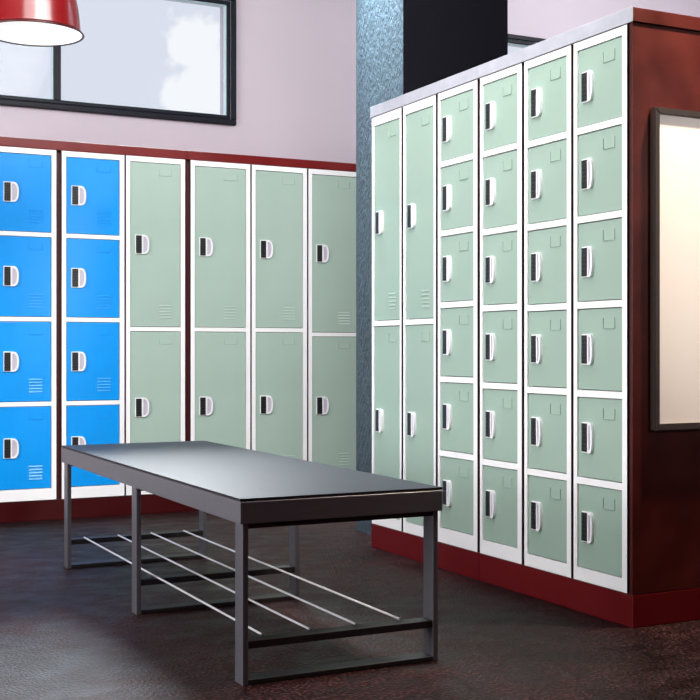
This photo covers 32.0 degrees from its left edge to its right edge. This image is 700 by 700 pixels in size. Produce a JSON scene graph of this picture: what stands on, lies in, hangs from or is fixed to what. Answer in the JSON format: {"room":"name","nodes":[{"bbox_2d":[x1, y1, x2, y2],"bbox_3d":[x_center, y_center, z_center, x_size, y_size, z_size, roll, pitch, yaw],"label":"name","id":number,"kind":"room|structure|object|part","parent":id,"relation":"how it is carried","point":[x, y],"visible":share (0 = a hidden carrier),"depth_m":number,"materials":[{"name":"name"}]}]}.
{"room":"changing room","nodes":[
{"label":"changing room","id":0,"kind":"room"},
{"bbox_2d":[0,511,699,699],"bbox_3d":[0.776,0.923,2.701,9.400,0.100,9.741,0,0,-27],"label":"floor","id":1,"kind":"structure","parent":0,"point":[72,633],"depth_m":3.79,"materials":[{"name":"brown concrete"}]},
{"bbox_2d":[0,146,57,501],"bbox_3d":[-1.746,-0.130,6.405,0.333,1.797,0.456,0,0,-27],"label":"locker","id":2,"kind":"object","parent":1,"relation":"on","point":[28,176],"visible":1,"depth_m":6.21,"materials":[{"name":"blue metal"}]},
{"bbox_3d":[-1.699,-0.800,6.179,0.021,0.081,0.003,0,0,-27],"label":"handle","id":3,"kind":"part","parent":2,"relation":"part of","materials":[{"name":"white metal"}]},
{"bbox_3d":[-1.699,-0.374,6.179,0.021,0.081,0.003,0,0,-27],"label":"handle","id":4,"kind":"part","parent":2,"relation":"part of","materials":[{"name":"white metal"}]},
{"bbox_3d":[-1.699,0.059,6.179,0.021,0.081,0.003,0,0,-27],"label":"handle","id":5,"kind":"part","parent":2,"relation":"part of","materials":[{"name":"white metal"}]},
{"bbox_3d":[-1.699,0.498,6.179,0.021,0.081,0.003,0,0,-27],"label":"handle","id":6,"kind":"part","parent":2,"relation":"part of","materials":[{"name":"white metal"}]},
{"bbox_3d":[-1.657,-0.800,6.215,0.263,0.392,0.015,0,0,-27],"label":"door","id":7,"kind":"part","parent":2,"relation":"part of","materials":[{"name":"blue metal"}]},
{"bbox_3d":[-1.657,-0.374,6.215,0.263,0.405,0.015,0,0,-27],"label":"door","id":8,"kind":"part","parent":2,"relation":"part of","materials":[{"name":"blue metal"}]},
{"bbox_3d":[-1.657,0.059,6.215,0.263,0.405,0.015,0,0,-27],"label":"door","id":9,"kind":"part","parent":2,"relation":"part of","materials":[{"name":"blue metal"}]},
{"bbox_3d":[-1.657,0.498,6.215,0.263,0.417,0.015,0,0,-27],"label":"door","id":10,"kind":"part","parent":2,"relation":"part of","materials":[{"name":"blue metal"}]},
{"bbox_2d":[29,209,42,222],"bbox_3d":[-1.605,-0.685,6.231,0.070,0.071,0.003,0,0,-27],"label":"vent","id":11,"kind":"object","parent":2,"relation":"attached to","point":[35,215],"depth_m":6.23,"materials":[{"name":"blue metal"}]},
{"bbox_2d":[29,294,42,307],"bbox_3d":[-1.605,-0.252,6.231,0.070,0.071,0.003,0,0,-27],"label":"vent","id":12,"kind":"object","parent":2,"relation":"attached to","point":[35,300],"depth_m":6.23,"materials":[{"name":"blue metal"}]},
{"bbox_2d":[29,378,42,391],"bbox_3d":[-1.605,0.181,6.231,0.070,0.071,0.003,0,0,-27],"label":"vent","id":13,"kind":"object","parent":2,"relation":"attached to","point":[35,384],"depth_m":6.23,"materials":[{"name":"blue metal"}]},
{"bbox_2d":[29,465,42,479],"bbox_3d":[-1.605,0.626,6.231,0.070,0.071,0.003,0,0,-27],"label":"vent","id":14,"kind":"object","parent":2,"relation":"attached to","point":[35,471],"depth_m":6.23,"materials":[{"name":"blue metal"}]},
{"bbox_2d":[0,136,187,159],"bbox_3d":[-1.449,-1.053,6.555,1.058,0.047,0.453,0,0,-27],"label":"panel","id":15,"kind":"object","parent":2,"relation":"on","point":[4,141],"visible":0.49,"depth_m":6.36,"materials":[{"name":"red wood"}]},
{"bbox_2d":[58,151,123,498],"bbox_3d":[-1.441,-0.130,6.557,0.348,1.797,0.456,0,0,-27],"label":"locker","id":16,"kind":"object","parent":1,"relation":"on","point":[90,185],"visible":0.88,"depth_m":6.35,"materials":[{"name":"blue metal"}]},
{"bbox_3d":[-1.391,-0.800,6.333,0.021,0.081,0.003,0,0,-27],"label":"handle","id":17,"kind":"part","parent":16,"relation":"part of","materials":[{"name":"white metal"}]},
{"bbox_3d":[-1.391,-0.374,6.333,0.021,0.081,0.003,0,0,-27],"label":"handle","id":18,"kind":"part","parent":16,"relation":"part of","materials":[{"name":"white metal"}]},
{"bbox_3d":[-1.391,0.059,6.333,0.021,0.081,0.003,0,0,-27],"label":"handle","id":19,"kind":"part","parent":16,"relation":"part of","materials":[{"name":"white metal"}]},
{"bbox_3d":[-1.343,-0.800,6.372,0.277,0.392,0.015,0,0,-27],"label":"door","id":20,"kind":"part","parent":16,"relation":"part of","materials":[{"name":"blue metal"}]},
{"bbox_3d":[-1.343,-0.374,6.372,0.277,0.405,0.015,0,0,-27],"label":"door","id":21,"kind":"part","parent":16,"relation":"part of","materials":[{"name":"blue metal"}]},
{"bbox_3d":[-1.343,0.059,6.372,0.277,0.405,0.015,0,0,-27],"label":"door","id":22,"kind":"part","parent":16,"relation":"part of","materials":[{"name":"blue metal"}]},
{"bbox_3d":[-1.343,0.498,6.372,0.277,0.417,0.015,0,0,-27],"label":"door","id":23,"kind":"part","parent":16,"relation":"part of","materials":[{"name":"blue metal"}]},
{"bbox_2d":[97,212,110,225],"bbox_3d":[-1.288,-0.685,6.389,0.074,0.071,0.003,0,0,-27],"label":"vent","id":24,"kind":"object","parent":16,"relation":"attached to","point":[103,218],"depth_m":6.39,"materials":[{"name":"blue metal"}]},
{"bbox_2d":[97,295,110,308],"bbox_3d":[-1.288,-0.252,6.389,0.074,0.071,0.003,0,0,-27],"label":"vent","id":25,"kind":"object","parent":16,"relation":"attached to","point":[103,301],"depth_m":6.39,"materials":[{"name":"blue metal"}]},
{"bbox_2d":[97,378,110,390],"bbox_3d":[-1.288,0.181,6.389,0.074,0.071,0.003,0,0,-27],"label":"vent","id":26,"kind":"object","parent":16,"relation":"attached to","point":[103,384],"depth_m":6.39,"materials":[{"name":"blue metal"}]},
{"bbox_2d":[0,494,186,522],"bbox_3d":[-1.452,0.822,6.559,1.058,0.104,0.443,0,0,-27],"label":"plinth","id":27,"kind":"object","parent":1,"relation":"on","point":[53,509],"visible":0.46,"depth_m":6.35,"materials":[{"name":"red wood"}]},
{"bbox_2d":[124,155,185,494],"bbox_3d":[-1.130,-0.130,6.713,0.345,1.797,0.456,0,0,-27],"label":"locker","id":28,"kind":"object","parent":1,"relation":"on","point":[154,188],"visible":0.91,"depth_m":6.51,"materials":[{"name":"green metal"}]},
{"bbox_3d":[-1.088,-0.561,6.484,0.021,0.081,0.003,0,0,-27],"label":"handle","id":29,"kind":"part","parent":28,"relation":"part of","materials":[{"name":"white metal"}]},
{"bbox_3d":[-1.088,0.304,6.484,0.021,0.081,0.003,0,0,-27],"label":"handle","id":30,"kind":"part","parent":28,"relation":"part of","materials":[{"name":"white metal"}]},
{"bbox_3d":[-1.042,-0.561,6.522,0.273,0.871,0.015,0,0,-27],"label":"door","id":31,"kind":"part","parent":28,"relation":"part of","materials":[{"name":"green metal"}]},
{"bbox_3d":[-1.042,0.304,6.522,0.273,0.804,0.015,0,0,-27],"label":"door","id":32,"kind":"part","parent":28,"relation":"part of","materials":[{"name":"green metal"}]},
{"bbox_2d":[159,305,171,317],"bbox_3d":[-0.988,-0.206,6.539,0.072,0.071,0.003,0,0,-27],"label":"vent","id":33,"kind":"object","parent":28,"relation":"attached to","point":[165,311],"depth_m":6.54,"materials":[{"name":"green metal"}]},
{"bbox_2d":[187,506,198,510],"bbox_3d":[-0.501,0.822,7.033,1.062,0.104,0.443,0,0,-27],"label":"plinth","id":34,"kind":"object","parent":1,"relation":"on","point":[188,507],"visible":0.09,"depth_m":6.61,"materials":[{"name":"red wood"}]},
{"bbox_2d":[186,160,249,448],"bbox_3d":[-0.810,-0.130,6.872,0.365,1.797,0.456,0,0,-27],"label":"locker","id":35,"kind":"object","parent":1,"relation":"on","point":[217,193],"visible":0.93,"depth_m":6.68,"materials":[{"name":"green metal"}]},
{"bbox_3d":[-0.768,-0.561,6.644,0.021,0.081,0.003,0,0,-27],"label":"handle","id":36,"kind":"part","parent":35,"relation":"part of","materials":[{"name":"white metal"}]},
{"bbox_3d":[-0.768,0.304,6.644,0.021,0.081,0.003,0,0,-27],"label":"handle","id":37,"kind":"part","parent":35,"relation":"part of","materials":[{"name":"white metal"}]},
{"bbox_3d":[-0.713,-0.561,6.687,0.293,0.871,0.015,0,0,-27],"label":"door","id":38,"kind":"part","parent":35,"relation":"part of","materials":[{"name":"green metal"}]},
{"bbox_3d":[-0.713,0.304,6.687,0.293,0.804,0.015,0,0,-27],"label":"door","id":39,"kind":"part","parent":35,"relation":"part of","materials":[{"name":"green metal"}]},
{"bbox_2d":[224,306,236,318],"bbox_3d":[-0.655,-0.206,6.705,0.078,0.071,0.003,0,0,-27],"label":"vent","id":40,"kind":"object","parent":35,"relation":"attached to","point":[230,312],"depth_m":6.71,"materials":[{"name":"green metal"}]},
{"bbox_2d":[187,151,355,171],"bbox_3d":[-0.499,-1.053,7.029,1.062,0.047,0.453,0,0,-27],"label":"panel","id":41,"kind":"object","parent":35,"relation":"on","point":[192,155],"visible":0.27,"depth_m":6.81,"materials":[{"name":"red wood"}]},
{"bbox_2d":[61,441,441,685],"bbox_3d":[-0.453,0.629,4.176,0.608,0.488,1.975,0,0,-27],"label":"bench","id":42,"kind":"object","parent":1,"relation":"on","point":[250,489],"visible":1,"depth_m":3.52,"materials":[{"name":"metal"}]},
{"bbox_3d":[-1.133,0.662,4.899,0.016,0.422,0.056,0,0,-27],"label":"leg","id":43,"kind":"part","parent":42,"relation":"part of","materials":[{"name":"metal"}]},
{"bbox_3d":[-0.709,0.662,4.048,0.016,0.422,0.056,0,0,-27],"label":"leg","id":44,"kind":"part","parent":42,"relation":"part of","materials":[{"name":"metal"}]},
{"bbox_3d":[-0.652,0.755,4.076,0.006,0.006,1.875,0,0,-27],"label":"shelf rod","id":45,"kind":"part","parent":42,"relation":"part of","materials":[{"name":"metal"}]},
{"bbox_3d":[-0.622,0.662,5.155,0.016,0.422,0.056,0,0,-27],"label":"leg","id":46,"kind":"part","parent":42,"relation":"part of","materials":[{"name":"metal"}]},
{"bbox_3d":[-0.527,0.755,4.138,0.006,0.006,1.875,0,0,-27],"label":"shelf rod","id":47,"kind":"part","parent":42,"relation":"part of","materials":[{"name":"metal"}]},
{"bbox_3d":[-0.284,0.662,3.196,0.016,0.422,0.056,0,0,-27],"label":"leg","id":48,"kind":"part","parent":42,"relation":"part of","materials":[{"name":"metal"}]},
{"bbox_3d":[-0.403,0.755,4.200,0.006,0.006,1.875,0,0,-27],"label":"shelf rod","id":49,"kind":"part","parent":42,"relation":"part of","materials":[{"name":"metal"}]},
{"bbox_3d":[-0.279,0.755,4.263,0.006,0.006,1.875,0,0,-27],"label":"shelf rod","id":50,"kind":"part","parent":42,"relation":"part of","materials":[{"name":"metal"}]},
{"bbox_3d":[-0.197,0.662,4.303,0.016,0.422,0.056,0,0,-27],"label":"leg","id":51,"kind":"part","parent":42,"relation":"part of","materials":[{"name":"metal"}]},
{"bbox_3d":[0.228,0.662,3.452,0.016,0.422,0.056,0,0,-27],"label":"leg","id":52,"kind":"part","parent":42,"relation":"part of","materials":[{"name":"metal"}]},
{"bbox_2d":[250,165,306,460],"bbox_3d":[-0.492,-0.130,7.031,0.344,1.797,0.456,0,0,-27],"label":"locker","id":53,"kind":"object","parent":1,"relation":"on","point":[278,195],"visible":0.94,"depth_m":6.83,"materials":[{"name":"green metal"}]},
{"bbox_3d":[-0.450,-0.561,6.803,0.021,0.081,0.003,0,0,-27],"label":"handle","id":54,"kind":"part","parent":53,"relation":"part of","materials":[{"name":"white metal"}]},
{"bbox_3d":[-0.450,0.304,6.803,0.021,0.081,0.003,0,0,-27],"label":"handle","id":55,"kind":"part","parent":53,"relation":"part of","materials":[{"name":"white metal"}]},
{"bbox_3d":[-0.399,-0.561,6.843,0.283,0.871,0.015,0,0,-27],"label":"door","id":56,"kind":"part","parent":53,"relation":"part of","materials":[{"name":"green metal"}]},
{"bbox_3d":[-0.399,0.304,6.843,0.283,0.804,0.015,0,0,-27],"label":"door","id":57,"kind":"part","parent":53,"relation":"part of","materials":[{"name":"green metal"}]},
{"bbox_2d":[283,307,294,319],"bbox_3d":[-0.343,-0.206,6.861,0.075,0.071,0.003,0,0,-27],"label":"vent","id":58,"kind":"object","parent":53,"relation":"attached to","point":[288,312],"depth_m":6.86,"materials":[{"name":"green metal"}]},
{"bbox_2d":[307,169,355,469],"bbox_3d":[-0.183,-0.130,7.185,0.345,1.797,0.456,0,0,-27],"label":"locker","id":59,"kind":"object","parent":1,"relation":"on","point":[331,194],"visible":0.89,"depth_m":6.98,"materials":[{"name":"green metal"}]},
{"bbox_3d":[-0.141,-0.549,6.957,0.021,0.081,0.003,0,0,-27],"label":"handle","id":60,"kind":"part","parent":59,"relation":"part of","materials":[{"name":"white metal"}]},
{"bbox_3d":[-0.141,0.316,6.957,0.021,0.081,0.003,0,0,-27],"label":"handle","id":61,"kind":"part","parent":59,"relation":"part of","materials":[{"name":"white metal"}]},
{"bbox_3d":[-0.090,-0.549,6.997,0.284,0.894,0.015,0,0,-27],"label":"door","id":62,"kind":"part","parent":59,"relation":"part of","materials":[{"name":"green metal"}]},
{"bbox_3d":[-0.090,0.316,6.997,0.284,0.781,0.015,0,0,-27],"label":"door","id":63,"kind":"part","parent":59,"relation":"part of","materials":[{"name":"green metal"}]},
{"bbox_2d":[338,312,349,323],"bbox_3d":[-0.034,-0.183,7.015,0.075,0.071,0.003,0,0,-27],"label":"vent","id":64,"kind":"object","parent":59,"relation":"attached to","point":[343,317],"depth_m":7.01,"materials":[{"name":"green metal"}]},
{"bbox_2d":[338,452,349,464],"bbox_3d":[-0.034,0.626,7.015,0.075,0.071,0.003,0,0,-27],"label":"vent","id":65,"kind":"object","parent":59,"relation":"attached to","point":[343,457],"depth_m":7.01,"materials":[{"name":"green metal"}]},
{"bbox_2d":[372,107,402,530],"bbox_3d":[0.570,-0.130,5.491,0.937,1.797,0.281,0,0,-27],"label":"locker","id":66,"kind":"object","parent":1,"relation":"on","point":[387,128],"visible":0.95,"depth_m":5.28,"materials":[{"name":"green metal"}]},
{"bbox_3d":[0.167,-0.557,5.291,0.015,0.854,0.235,0,0,-27],"label":"door","id":67,"kind":"part","parent":66,"relation":"part of","materials":[{"name":"green metal"}]},
{"bbox_3d":[0.167,0.309,5.291,0.015,0.824,0.235,0,0,-27],"label":"door","id":68,"kind":"part","parent":66,"relation":"part of","materials":[{"name":"green metal"}]},
{"bbox_2d":[388,292,395,308],"bbox_3d":[0.181,-0.211,5.243,0.003,0.071,0.063,0,0,-27],"label":"vent","id":69,"kind":"object","parent":66,"relation":"attached to","point":[391,295],"depth_m":5.24,"materials":[{"name":"green metal"}]},
{"bbox_2d":[403,95,437,536],"bbox_3d":[0.698,-0.130,5.236,0.937,1.797,0.281,0,0,-27],"label":"locker","id":70,"kind":"object","parent":1,"relation":"on","point":[420,118],"visible":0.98,"depth_m":5.03,"materials":[{"name":"green metal"}]},
{"bbox_3d":[0.294,-0.558,5.036,0.015,0.856,0.231,0,0,-27],"label":"door","id":71,"kind":"part","parent":70,"relation":"part of","materials":[{"name":"green metal"}]},
{"bbox_3d":[0.294,0.309,5.036,0.015,0.824,0.231,0,0,-27],"label":"door","id":72,"kind":"part","parent":70,"relation":"part of","materials":[{"name":"green metal"}]},
{"bbox_2d":[421,289,428,306],"bbox_3d":[0.308,-0.211,4.989,0.003,0.071,0.062,0,0,-27],"label":"vent","id":73,"kind":"object","parent":70,"relation":"attached to","point":[424,292],"depth_m":4.99,"materials":[{"name":"green metal"}]},
{"bbox_2d":[372,523,479,579],"bbox_3d":[0.716,0.822,5.231,0.948,0.104,0.883,0,0,-27],"label":"plinth","id":74,"kind":"object","parent":1,"relation":"on","point":[455,559],"visible":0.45,"depth_m":5.02,"materials":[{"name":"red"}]},
{"bbox_2d":[438,79,479,551],"bbox_3d":[0.831,-0.130,4.969,0.937,1.797,0.305,0,0,-27],"label":"locker","id":75,"kind":"object","parent":1,"relation":"on","point":[458,107],"visible":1,"depth_m":4.75,"materials":[{"name":"green metal"}]},
{"bbox_2d":[370,66,479,117],"bbox_3d":[0.713,-1.053,5.230,0.954,0.047,0.883,0,0,-27],"label":"panel","id":76,"kind":"object","parent":75,"relation":"on","point":[467,76],"visible":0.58,"depth_m":4.97,"materials":[{"name":"white metal"}]},
{"bbox_3d":[0.425,-0.875,4.773,0.015,0.242,0.245,0,0,-27],"label":"door","id":77,"kind":"part","parent":75,"relation":"part of","materials":[{"name":"green metal"}]},
{"bbox_3d":[0.425,-0.603,4.773,0.015,0.248,0.245,0,0,-27],"label":"door","id":78,"kind":"part","parent":75,"relation":"part of","materials":[{"name":"green metal"}]},
{"bbox_3d":[0.425,-0.322,4.773,0.015,0.258,0.245,0,0,-27],"label":"door","id":79,"kind":"part","parent":75,"relation":"part of","materials":[{"name":"green metal"}]},
{"bbox_3d":[0.425,-0.031,4.773,0.015,0.267,0.245,0,0,-27],"label":"door","id":80,"kind":"part","parent":75,"relation":"part of","materials":[{"name":"green metal"}]},
{"bbox_3d":[0.425,0.264,4.773,0.015,0.267,0.245,0,0,-27],"label":"door","id":81,"kind":"part","parent":75,"relation":"part of","materials":[{"name":"green metal"}]},
{"bbox_3d":[0.425,0.566,4.773,0.015,0.281,0.245,0,0,-27],"label":"door","id":82,"kind":"part","parent":75,"relation":"part of","materials":[{"name":"green metal"}]},
{"bbox_2d":[480,63,523,563],"bbox_3d":[0.966,-0.130,4.698,0.937,1.797,0.287,0,0,-27],"label":"locker","id":83,"kind":"object","parent":1,"relation":"on","point":[501,92],"visible":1,"depth_m":4.49,"materials":[{"name":"green metal"}]},
{"bbox_3d":[0.561,-0.874,4.501,0.015,0.246,0.227,0,0,-27],"label":"door","id":84,"kind":"part","parent":83,"relation":"part of","materials":[{"name":"green metal"}]},
{"bbox_3d":[0.561,-0.590,4.501,0.015,0.266,0.227,0,0,-27],"label":"door","id":85,"kind":"part","parent":83,"relation":"part of","materials":[{"name":"green metal"}]},
{"bbox_3d":[0.561,-0.299,4.501,0.015,0.258,0.227,0,0,-27],"label":"door","id":86,"kind":"part","parent":83,"relation":"part of","materials":[{"name":"green metal"}]},
{"bbox_3d":[0.561,-0.011,4.501,0.015,0.262,0.227,0,0,-27],"label":"door","id":87,"kind":"part","parent":83,"relation":"part of","materials":[{"name":"green metal"}]},
{"bbox_3d":[0.561,0.278,4.501,0.015,0.260,0.227,0,0,-27],"label":"door","id":88,"kind":"part","parent":83,"relation":"part of","materials":[{"name":"green metal"}]},
{"bbox_3d":[0.561,0.574,4.501,0.015,0.277,0.227,0,0,-27],"label":"door","id":89,"kind":"part","parent":83,"relation":"part of","materials":[{"name":"green metal"}]},
{"bbox_2d":[524,45,573,577],"bbox_3d":[1.096,-0.130,4.436,0.937,1.797,0.285,0,0,-27],"label":"locker","id":90,"kind":"object","parent":1,"relation":"on","point":[548,78],"visible":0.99,"depth_m":4.23,"materials":[{"name":"green metal"}]},
{"bbox_3d":[0.692,-0.870,4.239,0.015,0.253,0.226,0,0,-27],"label":"door","id":91,"kind":"part","parent":90,"relation":"part of","materials":[{"name":"green metal"}]},
{"bbox_3d":[0.692,-0.582,4.239,0.015,0.267,0.226,0,0,-27],"label":"door","id":92,"kind":"part","parent":90,"relation":"part of","materials":[{"name":"green metal"}]},
{"bbox_3d":[0.692,-0.291,4.239,0.015,0.258,0.226,0,0,-27],"label":"door","id":93,"kind":"part","parent":90,"relation":"part of","materials":[{"name":"green metal"}]},
{"bbox_3d":[0.692,-0.004,4.239,0.015,0.262,0.226,0,0,-27],"label":"door","id":94,"kind":"part","parent":90,"relation":"part of","materials":[{"name":"green metal"}]},
{"bbox_3d":[0.692,0.286,4.239,0.015,0.262,0.226,0,0,-27],"label":"door","id":95,"kind":"part","parent":90,"relation":"part of","materials":[{"name":"green metal"}]},
{"bbox_3d":[0.692,0.584,4.239,0.015,0.276,0.226,0,0,-27],"label":"door","id":96,"kind":"part","parent":90,"relation":"part of","materials":[{"name":"green metal"}]},
{"bbox_2d":[480,553,699,627],"bbox_3d":[1.113,0.822,4.436,0.948,0.104,0.890,0,0,-27],"label":"plinth","id":97,"kind":"object","parent":1,"relation":"on","point":[675,606],"visible":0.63,"depth_m":4.00,"materials":[{"name":"red wood"}]},
{"bbox_2d":[574,24,629,592],"bbox_3d":[1.225,-0.130,4.179,0.937,1.797,0.284,0,0,-27],"label":"locker","id":98,"kind":"object","parent":1,"relation":"on","point":[601,61],"visible":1,"depth_m":3.97,"materials":[{"name":"green metal"}]},
{"bbox_2d":[478,6,699,77],"bbox_3d":[1.111,-1.053,4.433,0.954,0.047,0.894,0,0,-27],"label":"panel","id":99,"kind":"object","parent":98,"relation":"on","point":[631,14],"visible":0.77,"depth_m":4.00,"materials":[{"name":"white metal"}]},
{"bbox_3d":[0.821,-0.870,3.980,0.015,0.253,0.227,0,0,-27],"label":"door","id":100,"kind":"part","parent":98,"relation":"part of","materials":[{"name":"green metal"}]},
{"bbox_3d":[0.821,-0.582,3.980,0.015,0.268,0.227,0,0,-27],"label":"door","id":101,"kind":"part","parent":98,"relation":"part of","materials":[{"name":"green metal"}]},
{"bbox_3d":[0.821,-0.291,3.980,0.015,0.257,0.227,0,0,-27],"label":"door","id":102,"kind":"part","parent":98,"relation":"part of","materials":[{"name":"green metal"}]},
{"bbox_3d":[0.821,-0.002,3.980,0.015,0.265,0.227,0,0,-27],"label":"door","id":103,"kind":"part","parent":98,"relation":"part of","materials":[{"name":"green metal"}]},
{"bbox_3d":[0.821,0.289,3.980,0.015,0.262,0.227,0,0,-27],"label":"door","id":104,"kind":"part","parent":98,"relation":"part of","materials":[{"name":"green metal"}]},
{"bbox_3d":[0.821,0.585,3.980,0.015,0.273,0.227,0,0,-27],"label":"door","id":105,"kind":"part","parent":98,"relation":"part of","materials":[{"name":"green metal"}]},
{"bbox_2d":[630,22,699,594],"bbox_3d":[1.307,-0.130,4.044,0.950,1.798,0.014,0,0,-27],"label":"end panel","id":106,"kind":"object","parent":1,"relation":"on","point":[664,61],"visible":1,"depth_m":3.86,"materials":[{"name":"red wood"}]},
{"bbox_2d":[650,107,699,430],"bbox_3d":[1.328,-0.256,4.031,0.840,1.018,0.026,0,0,-27],"label":"mirror","id":107,"kind":"object","parent":106,"relation":"attached to","point":[674,133],"visible":1,"depth_m":3.88,"materials":[{"name":"mirror"}]},
{"bbox_3d":[0.962,-0.256,3.848,0.021,1.014,0.026,0,0,-27],"label":"frame rail","id":108,"kind":"part","parent":107,"relation":"part of","materials":[{"name":"metal"}]},
{"bbox_3d":[1.328,-0.754,4.031,0.836,0.021,0.026,0,0,-27],"label":"frame rail","id":109,"kind":"part","parent":107,"relation":"part of","materials":[{"name":"metal"}]},
{"bbox_3d":[1.328,0.243,4.031,0.836,0.021,0.026,0,0,-27],"label":"frame rail","id":110,"kind":"part","parent":107,"relation":"part of","materials":[{"name":"metal"}]},
{"bbox_2d":[0,0,699,163],"bbox_3d":[-1.365,-0.926,6.992,9.400,3.600,0.250,0,0,-27],"label":"wall","id":111,"kind":"structure","parent":0,"point":[296,59],"depth_m":7.35,"materials":[{"name":"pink paint"}]},
{"bbox_2d":[0,0,235,125],"bbox_3d":[-1.627,-1.702,6.739,2.103,0.758,0.088,0,0,-27],"label":"window","id":112,"kind":"structure","parent":111,"relation":"in","point":[228,117],"depth_m":6.99,"materials":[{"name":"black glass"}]},
{"bbox_2d":[508,34,545,47],"bbox_3d":[1.189,-1.702,8.145,2.298,0.758,0.088,0,0,-27],"label":"window","id":113,"kind":"structure","parent":111,"relation":"in","point":[513,40],"depth_m":8.09,"materials":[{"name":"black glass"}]},
{"bbox_2d":[356,0,507,533],"bbox_3d":[0.387,-0.926,5.837,0.563,3.600,0.470,0,0,-27],"label":"pillar","id":114,"kind":"structure","parent":0,"point":[403,47],"depth_m":5.72,"materials":[{"name":"blue paint"}]},
{"bbox_3d":[0.776,-2.777,2.701,9.400,0.100,9.741,0,0,-27],"label":"ceiling","id":115,"kind":"structure","parent":0,"visible":0},
{"bbox_2d":[0,0,83,46],"bbox_3d":[-1.291,-2.006,4.977,0.406,1.440,0.406,0,0,-27],"label":"pendant lamp","id":116,"kind":"object","parent":115,"relation":"hanging from","point":[37,23],"visible":1,"depth_m":4.91,"materials":[{"name":"red metal"}]},
{"bbox_3d":[-1.291,-1.429,4.977,0.380,0.261,0.380,0,0,-27],"label":"lamp shade","id":117,"kind":"part","parent":116,"relation":"part of","materials":[{"name":"red metal"}]},
{"bbox_2d":[0,21,81,44],"bbox_3d":[-1.291,-1.302,4.977,0.386,0.023,0.386,0,0,-27],"label":"diffuser","id":118,"kind":"object","parent":116,"relation":"attached to","point":[11,32],"depth_m":5.03,"materials":[{"name":"white plastic"}]}
]}

